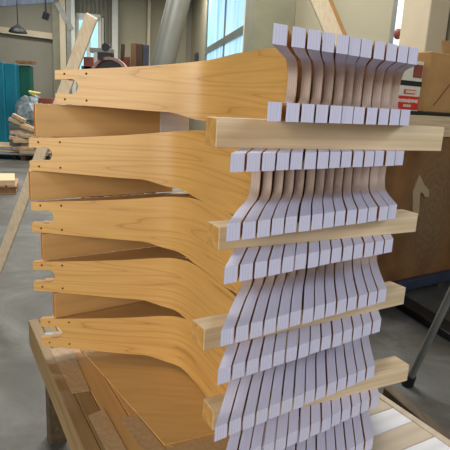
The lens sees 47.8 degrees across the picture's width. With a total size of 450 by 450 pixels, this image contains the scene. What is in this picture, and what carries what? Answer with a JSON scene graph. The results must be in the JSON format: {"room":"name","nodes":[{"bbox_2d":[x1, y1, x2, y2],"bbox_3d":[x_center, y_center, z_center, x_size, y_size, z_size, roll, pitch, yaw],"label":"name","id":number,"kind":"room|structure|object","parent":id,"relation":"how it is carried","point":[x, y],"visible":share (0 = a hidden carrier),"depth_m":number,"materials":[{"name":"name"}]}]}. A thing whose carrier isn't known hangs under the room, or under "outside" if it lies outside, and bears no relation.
{"room":"woodworking workshop","nodes":[
{"label":"woodworking workshop","id":0,"kind":"room"},
{"bbox_2d":[0,0,53,6],"bbox_3d":[-5.001,-5.169,11.684,0.500,0.904,3.119,6,14,12],"label":"cable tray","id":1,"kind":"object","parent":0,"point":[3,3],"visible":0.83,"depth_m":11.79,"materials":[{"name":"metal"}]},
{"bbox_2d":[0,0,192,97],"bbox_3d":[-12.767,-9.115,26.653,22.000,7.200,0.200,0,14,-11],"label":"wall","id":2,"kind":"structure","parent":0,"point":[13,48],"depth_m":26.97,"materials":[{"name":"beige paint"}]},
{"bbox_2d":[0,27,52,39],"bbox_3d":[-11.017,-10.085,26.496,4.227,0.520,0.300,0,14,-11],"label":"trim","id":3,"kind":"structure","parent":2,"relation":"attached to","point":[5,30],"depth_m":26.57,"materials":[{"name":"beige paint"}]},
{"bbox_2d":[75,0,110,90],"bbox_3d":[-7.088,-9.204,27.555,2.154,6.650,0.310,0,14,-11],"label":"window","id":4,"kind":"structure","parent":2,"relation":"in","point":[95,41],"depth_m":27.20,"materials":[{"name":"teal"}]},
{"bbox_2d":[112,0,117,58],"bbox_3d":[-5.976,-8.979,27.616,0.320,7.200,0.300,0,14,-11],"label":"trim","id":5,"kind":"structure","parent":2,"relation":"attached to","point":[114,2],"depth_m":27.09,"materials":[{"name":"white paint"}]},
{"bbox_2d":[118,0,186,65],"bbox_3d":[-4.051,-9.016,28.268,3.715,7.130,0.050,0,14,-11],"label":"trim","id":6,"kind":"structure","parent":2,"relation":"attached to","point":[132,14],"depth_m":27.67,"materials":[{"name":"beige paint"}]},
{"bbox_2d":[0,154,449,449],"bbox_3d":[-3.906,-1.857,14.001,44.000,0.100,50.000,3,13,0],"label":"floor","id":7,"kind":"structure","parent":0,"point":[23,425],"depth_m":3.56,"materials":[{"name":"concrete"}]},
{"bbox_2d":[0,62,7,141],"bbox_3d":[-6.794,-3.462,14.683,0.971,2.399,0.250,3,13,0],"label":"sheet","id":8,"kind":"object","parent":7,"relation":"on","point":[3,111],"visible":0.57,"depth_m":14.59,"materials":[{"name":"teal"}]},
{"bbox_2d":[4,63,19,141],"bbox_3d":[-6.160,-3.443,14.783,0.325,2.384,0.250,3,13,0],"label":"sheet","id":9,"kind":"object","parent":7,"relation":"on","point":[11,70],"visible":0.5,"depth_m":14.57,"materials":[{"name":"teal"}]},
{"bbox_2d":[19,65,33,97],"bbox_3d":[-5.860,-3.487,15.077,0.332,2.364,0.250,3,13,0],"label":"sheet","id":10,"kind":"object","parent":7,"relation":"on","point":[26,81],"visible":0.42,"depth_m":14.79,"materials":[{"name":"green"}]},
{"bbox_2d":[9,123,51,159],"bbox_3d":[-4.798,-2.124,12.861,0.980,0.854,0.830,3,13,0],"label":"bin","id":11,"kind":"object","parent":7,"relation":"on","point":[12,126],"visible":0.21,"depth_m":12.45,"materials":[{"name":"brown wood"}]},
{"bbox_2d":[15,95,41,124],"bbox_3d":[-4.785,-2.791,12.693,0.957,0.895,0.726,3,13,0],"label":"wrap","id":12,"kind":"object","parent":11,"relation":"on","point":[24,105],"visible":0.39,"depth_m":12.41,"materials":[{"name":"grey plastic"}]},
{"bbox_2d":[0,13,97,275],"bbox_3d":[-1.242,-0.227,3.198,1.360,1.999,0.059,13,17,36],"label":"stick","id":13,"kind":"object","parent":7,"relation":"on","point":[89,22],"visible":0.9,"depth_m":3.02,"materials":[{"name":"beige wood"}]},
{"bbox_2d":[52,0,60,97],"bbox_3d":[-8.882,-8.973,26.936,0.420,7.200,0.300,0,14,-11],"label":"trim","id":14,"kind":"structure","parent":7,"relation":"on","point":[55,13],"depth_m":26.63,"materials":[{"name":"beige paint"}]},
{"bbox_2d":[59,0,67,104],"bbox_3d":[-8.550,-8.947,26.903,0.300,7.200,0.300,0,14,-11],"label":"trim","id":15,"kind":"structure","parent":7,"relation":"on","point":[63,46],"depth_m":26.59,"materials":[{"name":"beige paint"}]},
{"bbox_2d":[66,0,71,104],"bbox_3d":[-8.247,-8.945,26.964,0.260,7.200,0.300,0,14,-11],"label":"trim","id":16,"kind":"structure","parent":7,"relation":"on","point":[68,2],"depth_m":26.56,"materials":[{"name":"grey metal"}]},
{"bbox_2d":[71,0,75,93],"bbox_3d":[-8.017,-8.920,26.911,0.200,7.200,0.200,0,14,-11],"label":"trim","id":17,"kind":"structure","parent":7,"relation":"on","point":[72,1],"depth_m":26.51,"materials":[{"name":"white paint"}]},
{"bbox_2d":[81,43,135,197],"bbox_3d":[-1.479,-1.149,6.530,0.900,2.247,0.700,3,13,0],"label":"saw","id":18,"kind":"object","parent":7,"relation":"on","point":[103,57],"visible":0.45,"depth_m":6.26,"materials":[{"name":"grey metal"}]},
{"bbox_2d":[141,0,190,193],"bbox_3d":[-0.737,-4.130,8.759,0.421,7.199,2.597,13,17,35],"label":"duct","id":19,"kind":"object","parent":7,"relation":"on","point":[175,13],"visible":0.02,"depth_m":8.57,"materials":[{"name":"grey metal"}]},
{"bbox_2d":[28,318,449,449],"bbox_3d":[-0.028,0.886,1.952,1.075,0.570,1.798,-5,15,-29],"label":"bench","id":20,"kind":"object","parent":7,"relation":"on","point":[67,419],"depth_m":1.74,"materials":[{"name":"brown wood"}]},
{"bbox_2d":[80,349,214,445],"bbox_3d":[-0.212,0.583,1.951,0.422,0.004,0.771,-7,17,-35],"label":"sheet","id":21,"kind":"object","parent":20,"relation":"on","point":[161,393],"visible":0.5,"depth_m":1.84,"materials":[{"name":"brown wood"}]},
{"bbox_2d":[40,314,242,449],"bbox_3d":[-0.215,0.508,1.738,0.421,0.234,1.147,-8,17,-39],"label":"bent plywood side","id":22,"kind":"object","parent":21,"relation":"on","point":[165,337],"visible":0.74,"depth_m":1.99,"materials":[{"name":"brown wood"}]},
{"bbox_2d":[33,256,241,441],"bbox_3d":[-0.224,0.280,1.684,0.421,0.234,1.147,-8,17,-39],"label":"bent plywood side","id":23,"kind":"object","parent":22,"relation":"on","point":[178,284],"visible":0.8,"depth_m":1.93,"materials":[{"name":"brown wood"}]},
{"bbox_2d":[31,196,253,346],"bbox_3d":[-0.210,0.052,1.630,0.421,0.234,1.147,-8,17,-39],"label":"bent plywood side","id":24,"kind":"object","parent":23,"relation":"on","point":[179,224],"visible":0.81,"depth_m":1.88,"materials":[{"name":"brown wood"}]},
{"bbox_2d":[29,130,260,241],"bbox_3d":[-0.198,-0.176,1.575,0.421,0.234,1.147,-8,17,-39],"label":"bent plywood side","id":25,"kind":"object","parent":24,"relation":"on","point":[219,178],"visible":0.86,"depth_m":1.82,"materials":[{"name":"brown wood"}]},
{"bbox_2d":[52,312,255,449],"bbox_3d":[-0.182,0.505,1.760,0.421,0.234,1.147,-8,17,-39],"label":"bent plywood side","id":26,"kind":"object","parent":20,"relation":"on","point":[247,434],"visible":0.12,"depth_m":1.29,"materials":[{"name":"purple wood"}]},
{"bbox_2d":[44,255,252,434],"bbox_3d":[-0.192,0.276,1.708,0.421,0.234,1.147,-8,17,-39],"label":"bent plywood side","id":27,"kind":"object","parent":26,"relation":"on","point":[240,362],"visible":0.2,"depth_m":1.21,"materials":[{"name":"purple wood"}]},
{"bbox_2d":[43,195,264,342],"bbox_3d":[-0.177,0.049,1.651,0.421,0.234,1.147,-8,17,-39],"label":"bent plywood side","id":28,"kind":"object","parent":27,"relation":"on","point":[247,266],"visible":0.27,"depth_m":1.15,"materials":[{"name":"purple wood"}]},
{"bbox_2d":[45,147,272,239],"bbox_3d":[-0.165,-0.179,1.596,0.421,0.234,1.147,-8,17,-39],"label":"bent plywood side","id":29,"kind":"object","parent":28,"relation":"on","point":[254,157],"visible":0.19,"depth_m":1.10,"materials":[{"name":"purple wood"}]},
{"bbox_2d":[33,103,188,136],"bbox_3d":[-0.422,-0.406,2.005,0.640,0.116,0.026,-6,16,-35],"label":"board","id":30,"kind":"object","parent":29,"relation":"on","point":[50,120],"visible":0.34,"depth_m":1.95,"materials":[{"name":"brown wood"}]},
{"bbox_2d":[61,310,267,449],"bbox_3d":[-0.150,0.500,1.787,0.421,0.234,1.147,-8,17,-39],"label":"bent plywood side","id":31,"kind":"object","parent":20,"relation":"on","point":[258,438],"visible":0.09,"depth_m":1.30,"materials":[{"name":"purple wood"}]},
{"bbox_2d":[68,254,264,429],"bbox_3d":[-0.159,0.272,1.729,0.421,0.234,1.147,-8,17,-39],"label":"bent plywood side","id":32,"kind":"object","parent":31,"relation":"on","point":[254,359],"visible":0.2,"depth_m":1.23,"materials":[{"name":"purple wood"}]},
{"bbox_2d":[56,194,275,338],"bbox_3d":[-0.145,0.045,1.673,0.421,0.234,1.147,-8,17,-39],"label":"bent plywood side","id":33,"kind":"object","parent":32,"relation":"on","point":[262,261],"visible":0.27,"depth_m":1.17,"materials":[{"name":"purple wood"}]},
{"bbox_2d":[257,149,283,237],"bbox_3d":[-0.132,-0.182,1.619,0.421,0.234,1.147,-8,17,-39],"label":"bent plywood side","id":34,"kind":"object","parent":33,"relation":"on","point":[269,160],"visible":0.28,"depth_m":1.12,"materials":[{"name":"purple wood"}]},
{"bbox_2d":[55,23,298,121],"bbox_3d":[-0.102,-0.411,1.530,0.421,0.234,1.147,-7,17,-38],"label":"bent plywood side","id":35,"kind":"object","parent":34,"relation":"on","point":[256,84],"visible":0.85,"depth_m":1.76,"materials":[{"name":"brown wood"}]},
{"bbox_2d":[89,309,283,449],"bbox_3d":[-0.116,0.498,1.805,0.421,0.234,1.147,-8,17,-39],"label":"bent plywood side","id":36,"kind":"object","parent":20,"relation":"on","point":[272,424],"visible":0.12,"depth_m":1.30,"materials":[{"name":"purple wood"}]},
{"bbox_2d":[76,253,276,424],"bbox_3d":[-0.126,0.269,1.751,0.421,0.234,1.147,-8,17,-39],"label":"bent plywood side","id":37,"kind":"object","parent":36,"relation":"on","point":[267,357],"visible":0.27,"depth_m":1.25,"materials":[{"name":"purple wood"}]},
{"bbox_2d":[84,194,285,334],"bbox_3d":[-0.112,0.042,1.696,0.421,0.234,1.147,-8,17,-39],"label":"bent plywood side","id":38,"kind":"object","parent":37,"relation":"on","point":[276,258],"visible":0.21,"depth_m":1.20,"materials":[{"name":"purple wood"}]},
{"bbox_2d":[271,149,294,235],"bbox_3d":[-0.100,-0.186,1.643,0.421,0.234,1.147,-8,17,-39],"label":"bent plywood side","id":39,"kind":"object","parent":38,"relation":"on","point":[283,155],"visible":0.2,"depth_m":1.15,"materials":[{"name":"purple wood"}]},
{"bbox_2d":[70,26,312,121],"bbox_3d":[-0.063,-0.415,1.556,0.421,0.234,1.147,-7,17,-38],"label":"bent plywood side","id":40,"kind":"object","parent":39,"relation":"on","point":[299,35],"visible":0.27,"depth_m":1.11,"materials":[{"name":"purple wood"}]},
{"bbox_2d":[95,308,288,449],"bbox_3d":[-0.084,0.494,1.829,0.421,0.234,1.147,-8,17,-39],"label":"bent plywood side","id":41,"kind":"object","parent":20,"relation":"on","point":[283,420],"visible":0.16,"depth_m":1.32,"materials":[{"name":"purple wood"}]},
{"bbox_2d":[83,252,288,418],"bbox_3d":[-0.094,0.265,1.776,0.421,0.234,1.147,-8,17,-39],"label":"bent plywood side","id":42,"kind":"object","parent":41,"relation":"on","point":[280,351],"visible":0.2,"depth_m":1.28,"materials":[{"name":"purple wood"}]},
{"bbox_2d":[75,194,296,330],"bbox_3d":[-0.079,0.037,1.720,0.421,0.234,1.147,-8,17,-39],"label":"bent plywood side","id":43,"kind":"object","parent":42,"relation":"on","point":[288,266],"visible":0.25,"depth_m":1.22,"materials":[{"name":"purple wood"}]},
{"bbox_2d":[285,149,305,232],"bbox_3d":[-0.068,-0.191,1.668,0.421,0.234,1.147,-8,17,-39],"label":"bent plywood side","id":44,"kind":"object","parent":43,"relation":"on","point":[297,161],"visible":0.16,"depth_m":1.20,"materials":[{"name":"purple wood"}]},
{"bbox_2d":[301,29,323,122],"bbox_3d":[-0.029,-0.419,1.579,0.421,0.234,1.147,-7,17,-38],"label":"bent plywood side","id":45,"kind":"object","parent":44,"relation":"on","point":[314,44],"visible":0.2,"depth_m":1.12,"materials":[{"name":"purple wood"}]},
{"bbox_2d":[91,251,299,414],"bbox_3d":[-0.061,0.261,1.798,0.421,0.234,1.147,-8,17,-39],"label":"bent plywood side","id":46,"kind":"object","parent":41,"relation":"on","point":[293,336],"visible":0.2,"depth_m":1.29,"materials":[{"name":"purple wood"}]},
{"bbox_2d":[85,194,307,326],"bbox_3d":[-0.047,0.033,1.746,0.421,0.234,1.147,-8,17,-39],"label":"bent plywood side","id":47,"kind":"object","parent":46,"relation":"on","point":[301,250],"visible":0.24,"depth_m":1.24,"materials":[{"name":"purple wood"}]},
{"bbox_2d":[298,149,316,231],"bbox_3d":[-0.034,-0.194,1.687,0.421,0.234,1.147,-8,17,-39],"label":"bent plywood side","id":48,"kind":"object","parent":47,"relation":"on","point":[310,154],"visible":0.21,"depth_m":1.21,"materials":[{"name":"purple wood"}]},
{"bbox_2d":[315,32,335,122],"bbox_3d":[0.005,-0.424,1.605,0.421,0.234,1.147,-7,17,-38],"label":"bent plywood side","id":49,"kind":"object","parent":48,"relation":"on","point":[328,43],"visible":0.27,"depth_m":1.19,"materials":[{"name":"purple wood"}]},
{"bbox_2d":[105,306,298,449],"bbox_3d":[-0.052,0.489,1.854,0.421,0.234,1.147,-8,17,-39],"label":"bent plywood side","id":50,"kind":"object","parent":20,"relation":"on","point":[293,414],"visible":0.14,"depth_m":1.34,"materials":[{"name":"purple wood"}]},
{"bbox_2d":[107,251,309,409],"bbox_3d":[-0.028,0.258,1.820,0.421,0.234,1.147,-8,17,-39],"label":"bent plywood side","id":51,"kind":"object","parent":50,"relation":"on","point":[304,333],"visible":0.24,"depth_m":1.31,"materials":[{"name":"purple wood"}]},
{"bbox_2d":[119,195,318,323],"bbox_3d":[-0.014,0.030,1.765,0.421,0.234,1.147,-8,17,-39],"label":"bent plywood side","id":52,"kind":"object","parent":51,"relation":"on","point":[313,247],"visible":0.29,"depth_m":1.26,"materials":[{"name":"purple wood"}]},
{"bbox_2d":[311,149,328,229],"bbox_3d":[-0.002,-0.197,1.711,0.421,0.234,1.147,-8,17,-39],"label":"bent plywood side","id":53,"kind":"object","parent":52,"relation":"on","point":[322,155],"visible":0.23,"depth_m":1.22,"materials":[{"name":"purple wood"}]},
{"bbox_2d":[329,34,348,122],"bbox_3d":[0.038,-0.426,1.625,0.421,0.234,1.147,-7,17,-38],"label":"bent plywood side","id":54,"kind":"object","parent":53,"relation":"on","point":[342,45],"visible":0.16,"depth_m":1.18,"materials":[{"name":"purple wood"}]},
{"bbox_2d":[192,281,405,349],"bbox_3d":[0.231,0.234,1.382,0.694,0.054,0.062,-5,16,-31],"label":"batten","id":55,"kind":"object","parent":51,"relation":"on","point":[206,331],"visible":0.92,"depth_m":1.30,"materials":[{"name":"brown wood"}]},
{"bbox_2d":[115,305,309,449],"bbox_3d":[-0.019,0.487,1.873,0.421,0.234,1.147,-8,17,-39],"label":"bent plywood side","id":56,"kind":"object","parent":20,"relation":"on","point":[304,412],"visible":0.11,"depth_m":1.36,"materials":[{"name":"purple wood"}]},
{"bbox_2d":[125,303,320,449],"bbox_3d":[0.014,0.482,1.898,0.421,0.234,1.147,-8,17,-39],"label":"bent plywood side","id":57,"kind":"object","parent":20,"relation":"on","point":[315,420],"visible":0.07,"depth_m":1.39,"materials":[{"name":"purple wood"}]},
{"bbox_2d":[53,292,143,317],"bbox_3d":[-0.432,0.286,2.152,0.580,0.104,0.024,-6,16,-35],"label":"board","id":58,"kind":"object","parent":57,"relation":"on","point":[64,304],"visible":0.48,"depth_m":2.04,"materials":[{"name":"brown wood"}]},
{"bbox_2d":[114,250,319,404],"bbox_3d":[0.004,0.253,1.845,0.421,0.234,1.147,-8,17,-39],"label":"bent plywood side","id":59,"kind":"object","parent":57,"relation":"on","point":[314,340],"visible":0.17,"depth_m":1.33,"materials":[{"name":"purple wood"}]},
{"bbox_2d":[41,233,156,260],"bbox_3d":[-0.460,0.056,2.098,0.580,0.104,0.024,-6,16,-35],"label":"board","id":60,"kind":"object","parent":59,"relation":"on","point":[53,246],"visible":0.5,"depth_m":2.00,"materials":[{"name":"brown wood"}]},
{"bbox_2d":[104,194,330,319],"bbox_3d":[0.018,0.026,1.790,0.421,0.234,1.147,-8,17,-39],"label":"bent plywood side","id":61,"kind":"object","parent":59,"relation":"on","point":[324,246],"visible":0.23,"depth_m":1.28,"materials":[{"name":"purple wood"}]},
{"bbox_2d":[28,171,171,199],"bbox_3d":[-0.478,-0.173,2.049,0.599,0.107,0.024,-6,16,-35],"label":"board","id":62,"kind":"object","parent":61,"relation":"on","point":[43,185],"visible":0.7,"depth_m":1.98,"materials":[{"name":"brown wood"}]},
{"bbox_2d":[207,209,417,249],"bbox_3d":[0.253,0.006,1.332,0.633,0.054,0.062,-4,15,-27],"label":"batten","id":63,"kind":"object","parent":61,"relation":"on","point":[405,221],"visible":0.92,"depth_m":1.30,"materials":[{"name":"brown wood"}]},
{"bbox_2d":[322,150,340,227],"bbox_3d":[0.030,-0.202,1.736,0.421,0.234,1.147,-8,17,-39],"label":"bent plywood side","id":64,"kind":"object","parent":61,"relation":"on","point":[334,155],"visible":0.15,"depth_m":1.24,"materials":[{"name":"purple wood"}]},
{"bbox_2d":[205,117,443,150],"bbox_3d":[0.271,-0.221,1.254,0.664,0.064,0.062,-3,15,-24],"label":"batten","id":65,"kind":"object","parent":64,"relation":"on","point":[221,132],"visible":0.96,"depth_m":1.20,"materials":[{"name":"brown wood"}]},
{"bbox_2d":[341,36,360,123],"bbox_3d":[0.069,-0.431,1.650,0.421,0.234,1.147,-7,17,-38],"label":"bent plywood side","id":66,"kind":"object","parent":64,"relation":"on","point":[354,42],"visible":0.18,"depth_m":1.14,"materials":[{"name":"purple wood"}]},
{"bbox_2d":[122,249,331,400],"bbox_3d":[0.036,0.250,1.868,0.421,0.234,1.147,-8,17,-39],"label":"bent plywood side","id":67,"kind":"object","parent":57,"relation":"on","point":[325,328],"visible":0.16,"depth_m":1.36,"materials":[{"name":"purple wood"}]},
{"bbox_2d":[123,194,341,316],"bbox_3d":[0.051,0.022,1.813,0.421,0.234,1.147,-8,17,-39],"label":"bent plywood side","id":68,"kind":"object","parent":67,"relation":"on","point":[336,247],"visible":0.16,"depth_m":1.30,"materials":[{"name":"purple wood"}]},
{"bbox_2d":[332,150,351,226],"bbox_3d":[0.063,-0.206,1.760,0.421,0.234,1.147,-8,17,-39],"label":"bent plywood side","id":69,"kind":"object","parent":68,"relation":"on","point":[346,155],"visible":0.16,"depth_m":1.26,"materials":[{"name":"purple wood"}]},
{"bbox_2d":[351,38,372,123],"bbox_3d":[0.100,-0.434,1.670,0.421,0.234,1.147,-7,17,-38],"label":"bent plywood side","id":70,"kind":"object","parent":69,"relation":"on","point":[366,44],"visible":0.17,"depth_m":1.17,"materials":[{"name":"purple wood"}]},
{"bbox_2d":[203,356,408,429],"bbox_3d":[0.251,0.463,1.436,0.659,0.054,0.062,-4,15,-26],"label":"batten","id":71,"kind":"object","parent":57,"relation":"on","point":[389,370],"visible":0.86,"depth_m":1.48,"materials":[{"name":"brown wood"}]},
{"bbox_2d":[135,302,330,449],"bbox_3d":[0.047,0.479,1.918,0.421,0.234,1.147,-8,17,-39],"label":"bent plywood side","id":72,"kind":"object","parent":20,"relation":"on","point":[325,407],"visible":0.19,"depth_m":1.41,"materials":[{"name":"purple wood"}]},
{"bbox_2d":[141,301,340,449],"bbox_3d":[0.079,0.475,1.945,0.421,0.234,1.147,-8,17,-39],"label":"bent plywood side","id":73,"kind":"object","parent":20,"relation":"on","point":[335,403],"visible":0.13,"depth_m":1.43,"materials":[{"name":"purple wood"}]},
{"bbox_2d":[130,248,342,395],"bbox_3d":[0.070,0.247,1.888,0.421,0.234,1.147,-8,17,-39],"label":"bent plywood side","id":74,"kind":"object","parent":73,"relation":"on","point":[336,326],"visible":0.15,"depth_m":1.38,"materials":[{"name":"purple wood"}]},
{"bbox_2d":[122,194,352,314],"bbox_3d":[0.084,0.019,1.834,0.421,0.234,1.147,-8,17,-39],"label":"bent plywood side","id":75,"kind":"object","parent":74,"relation":"on","point":[347,245],"visible":0.2,"depth_m":1.32,"materials":[{"name":"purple wood"}]},
{"bbox_2d":[342,150,363,224],"bbox_3d":[0.096,-0.209,1.781,0.421,0.234,1.147,-8,17,-39],"label":"bent plywood side","id":76,"kind":"object","parent":75,"relation":"on","point":[357,155],"visible":0.16,"depth_m":1.29,"materials":[{"name":"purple wood"}]},
{"bbox_2d":[361,41,385,124],"bbox_3d":[0.135,-0.438,1.692,0.421,0.234,1.147,-7,17,-38],"label":"bent plywood side","id":77,"kind":"object","parent":76,"relation":"on","point":[378,47],"visible":0.22,"depth_m":1.21,"materials":[{"name":"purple wood"}]},
{"bbox_2d":[137,247,352,391],"bbox_3d":[0.102,0.242,1.913,0.421,0.234,1.147,-8,17,-39],"label":"bent plywood side","id":78,"kind":"object","parent":73,"relation":"on","point":[346,322],"visible":0.14,"depth_m":1.39,"materials":[{"name":"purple wood"}]},
{"bbox_2d":[136,193,363,310],"bbox_3d":[0.116,0.015,1.858,0.421,0.234,1.147,-8,17,-39],"label":"bent plywood side","id":79,"kind":"object","parent":78,"relation":"on","point":[351,293],"visible":0.16,"depth_m":1.34,"materials":[{"name":"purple wood"}]},
{"bbox_2d":[351,150,374,223],"bbox_3d":[0.129,-0.212,1.803,0.421,0.234,1.147,-8,17,-39],"label":"bent plywood side","id":80,"kind":"object","parent":79,"relation":"on","point":[368,156],"visible":0.16,"depth_m":1.30,"materials":[{"name":"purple wood"}]},
{"bbox_2d":[371,43,397,124],"bbox_3d":[0.171,-0.442,1.720,0.421,0.234,1.147,-7,17,-38],"label":"bent plywood side","id":81,"kind":"object","parent":80,"relation":"on","point":[390,53],"visible":0.16,"depth_m":1.24,"materials":[{"name":"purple wood"}]},
{"bbox_2d":[334,395,350,449],"bbox_3d":[0.111,0.471,1.968,0.421,0.234,1.147,-8,17,-39],"label":"bent plywood side","id":82,"kind":"object","parent":20,"relation":"on","point":[345,403],"visible":0.08,"depth_m":1.46,"materials":[{"name":"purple wood"}]},
{"bbox_2d":[343,393,360,449],"bbox_3d":[0.144,0.468,1.990,0.421,0.234,1.147,-8,17,-39],"label":"bent plywood side","id":83,"kind":"object","parent":20,"relation":"on","point":[355,401],"visible":0.11,"depth_m":1.47,"materials":[{"name":"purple wood"}]},
{"bbox_2d":[145,246,362,387],"bbox_3d":[0.135,0.239,1.935,0.421,0.234,1.147,-8,17,-39],"label":"bent plywood side","id":84,"kind":"object","parent":83,"relation":"on","point":[356,320],"visible":0.12,"depth_m":1.42,"materials":[{"name":"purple wood"}]},
{"bbox_2d":[172,193,373,308],"bbox_3d":[0.149,0.012,1.878,0.421,0.234,1.147,-8,17,-39],"label":"bent plywood side","id":85,"kind":"object","parent":84,"relation":"on","point":[368,245],"visible":0.09,"depth_m":1.36,"materials":[{"name":"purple wood"}]},
{"bbox_2d":[360,150,384,221],"bbox_3d":[0.161,-0.217,1.829,0.421,0.234,1.147,-8,17,-39],"label":"bent plywood side","id":86,"kind":"object","parent":85,"relation":"on","point":[379,154],"visible":0.08,"depth_m":1.33,"materials":[{"name":"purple wood"}]},
{"bbox_2d":[381,45,408,124],"bbox_3d":[0.203,-0.445,1.740,0.421,0.234,1.147,-7,17,-38],"label":"bent plywood side","id":87,"kind":"object","parent":86,"relation":"on","point":[402,51],"visible":0.15,"depth_m":1.25,"materials":[{"name":"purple wood"}]},
{"bbox_2d":[352,391,369,449],"bbox_3d":[0.177,0.463,2.014,0.421,0.234,1.147,-8,17,-39],"label":"bent plywood side","id":88,"kind":"object","parent":20,"relation":"on","point":[364,396],"visible":0.06,"depth_m":1.49,"materials":[{"name":"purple wood"}]},
{"bbox_2d":[153,246,371,383],"bbox_3d":[0.167,0.235,1.960,0.421,0.234,1.147,-8,17,-39],"label":"bent plywood side","id":89,"kind":"object","parent":88,"relation":"on","point":[365,317],"visible":0.18,"depth_m":1.44,"materials":[{"name":"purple wood"}]},
{"bbox_2d":[155,193,383,305],"bbox_3d":[0.182,0.008,1.901,0.421,0.234,1.147,-8,17,-39],"label":"bent plywood side","id":90,"kind":"object","parent":89,"relation":"on","point":[371,288],"visible":0.11,"depth_m":1.38,"materials":[{"name":"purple wood"}]},
{"bbox_2d":[368,150,395,220],"bbox_3d":[0.194,-0.219,1.847,0.421,0.234,1.147,-8,17,-39],"label":"bent plywood side","id":91,"kind":"object","parent":90,"relation":"on","point":[389,155],"visible":0.16,"depth_m":1.35,"materials":[{"name":"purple wood"}]},
{"bbox_2d":[390,47,418,125],"bbox_3d":[0.236,-0.450,1.766,0.421,0.234,1.147,-7,17,-38],"label":"bent plywood side","id":92,"kind":"object","parent":91,"relation":"on","point":[412,56],"visible":0.17,"depth_m":1.29,"materials":[{"name":"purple wood"}]},
{"bbox_2d":[360,388,378,449],"bbox_3d":[0.210,0.461,2.034,0.421,0.234,1.147,-8,17,-39],"label":"bent plywood side","id":93,"kind":"object","parent":20,"relation":"on","point":[373,394],"visible":0.11,"depth_m":1.51,"materials":[{"name":"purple wood"}]},
{"bbox_2d":[360,310,380,379],"bbox_3d":[0.200,0.231,1.982,0.421,0.234,1.147,-8,17,-39],"label":"bent plywood side","id":94,"kind":"object","parent":93,"relation":"on","point":[375,316],"visible":0.09,"depth_m":1.46,"materials":[{"name":"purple wood"}]},
{"bbox_2d":[184,192,392,302],"bbox_3d":[0.214,0.004,1.925,0.421,0.234,1.147,-8,17,-39],"label":"bent plywood side","id":95,"kind":"object","parent":94,"relation":"on","point":[388,239],"visible":0.11,"depth_m":1.40,"materials":[{"name":"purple wood"}]},
{"bbox_2d":[377,151,403,218],"bbox_3d":[0.226,-0.224,1.874,0.421,0.234,1.147,-8,17,-39],"label":"bent plywood side","id":96,"kind":"object","parent":95,"relation":"on","point":[399,155],"visible":0.12,"depth_m":1.39,"materials":[{"name":"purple wood"}]},
{"bbox_2d":[310,0,342,45],"bbox_3d":[1.791,-1.401,6.420,1.899,3.186,0.136,10,15,27],"label":"plank","id":97,"kind":"object","parent":7,"relation":"on","point":[325,15],"visible":0.02,"depth_m":6.42,"materials":[{"name":"brown wood"}]},
{"bbox_2d":[377,111,449,290],"bbox_3d":[1.983,-0.254,4.912,2.500,1.621,0.670,-5,16,-32],"label":"crate","id":98,"kind":"object","parent":7,"relation":"on","point":[420,258],"visible":0.28,"depth_m":4.44,"materials":[{"name":"brown wood"}]},
{"bbox_2d":[398,61,423,110],"bbox_3d":[1.427,-1.100,4.013,0.291,0.381,0.077,-5,16,-32],"label":"carton","id":99,"kind":"object","parent":98,"relation":"on","point":[410,85],"visible":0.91,"depth_m":4.00,"materials":[{"name":"white cardboard"}]},
{"bbox_2d":[412,175,428,215],"bbox_3d":[1.673,-0.253,4.354,0.224,0.359,0.014,-5,16,-32],"label":"arrow marking","id":100,"kind":"object","parent":98,"relation":"attached to","point":[419,187],"visible":0.89,"depth_m":4.33,"materials":[{"name":"beige paint"}]},
{"bbox_2d":[417,40,449,112],"bbox_3d":[1.947,-1.325,4.610,0.900,0.597,0.446,-5,16,-32],"label":"carton","id":101,"kind":"object","parent":98,"relation":"on","point":[434,96],"visible":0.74,"depth_m":4.27,"materials":[{"name":"brown cardboard"}]},
{"bbox_2d":[383,386,449,439],"bbox_3d":[0.802,0.979,2.099,0.056,0.408,0.498,-2,14,-19],"label":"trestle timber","id":102,"kind":"object","parent":7,"relation":"on","point":[390,392],"visible":0.24,"depth_m":2.12,"materials":[{"name":"brown wood"}]},
{"bbox_2d":[395,296,449,341],"bbox_3d":[1.607,0.736,4.047,0.160,0.060,0.931,-1,14,-17],"label":"rail","id":103,"kind":"object","parent":7,"relation":"on","point":[418,312],"visible":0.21,"depth_m":4.04,"materials":[{"name":"black metal"}]},
{"bbox_2d":[401,287,449,387],"bbox_3d":[1.163,0.569,2.843,0.072,0.916,0.355,-1,14,-15],"label":"prop","id":104,"kind":"object","parent":7,"relation":"on","point":[411,378],"visible":0.83,"depth_m":2.88,"materials":[{"name":"black paint"}]},
{"bbox_2d":[189,0,449,130],"bbox_3d":[1.420,-4.898,12.201,0.200,7.200,34.714,0,14,-11],"label":"wall","id":105,"kind":"structure","parent":0,"point":[365,19],"depth_m":8.54,"materials":[{"name":"beige paint"}]},
{"bbox_2d":[205,0,244,59],"bbox_3d":[0.030,-7.860,18.422,0.120,4.378,8.625,0,14,-11],"label":"window","id":106,"kind":"structure","parent":105,"relation":"in","point":[224,18],"depth_m":18.71,"materials":[{"name":"blue"}]},
{"bbox_2d":[243,0,295,51],"bbox_3d":[1.004,-4.747,11.476,0.900,7.200,1.000,0,14,-11],"label":"column","id":107,"kind":"structure","parent":105,"relation":"attached to","point":[260,15],"depth_m":11.06,"materials":[{"name":"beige paint"}]},
{"bbox_2d":[388,0,403,44],"bbox_3d":[2.420,-4.129,6.408,0.065,4.750,0.454,0,14,-11],"label":"window","id":108,"kind":"structure","parent":105,"relation":"in","point":[397,10],"depth_m":6.88,"materials":[{"name":"white"}]},
{"bbox_2d":[399,0,449,52],"bbox_3d":[2.425,-3.328,5.859,0.250,7.200,0.620,0,14,-11],"label":"trim","id":109,"kind":"structure","parent":105,"relation":"attached to","point":[424,23],"depth_m":5.86,"materials":[{"name":"beige paint"}]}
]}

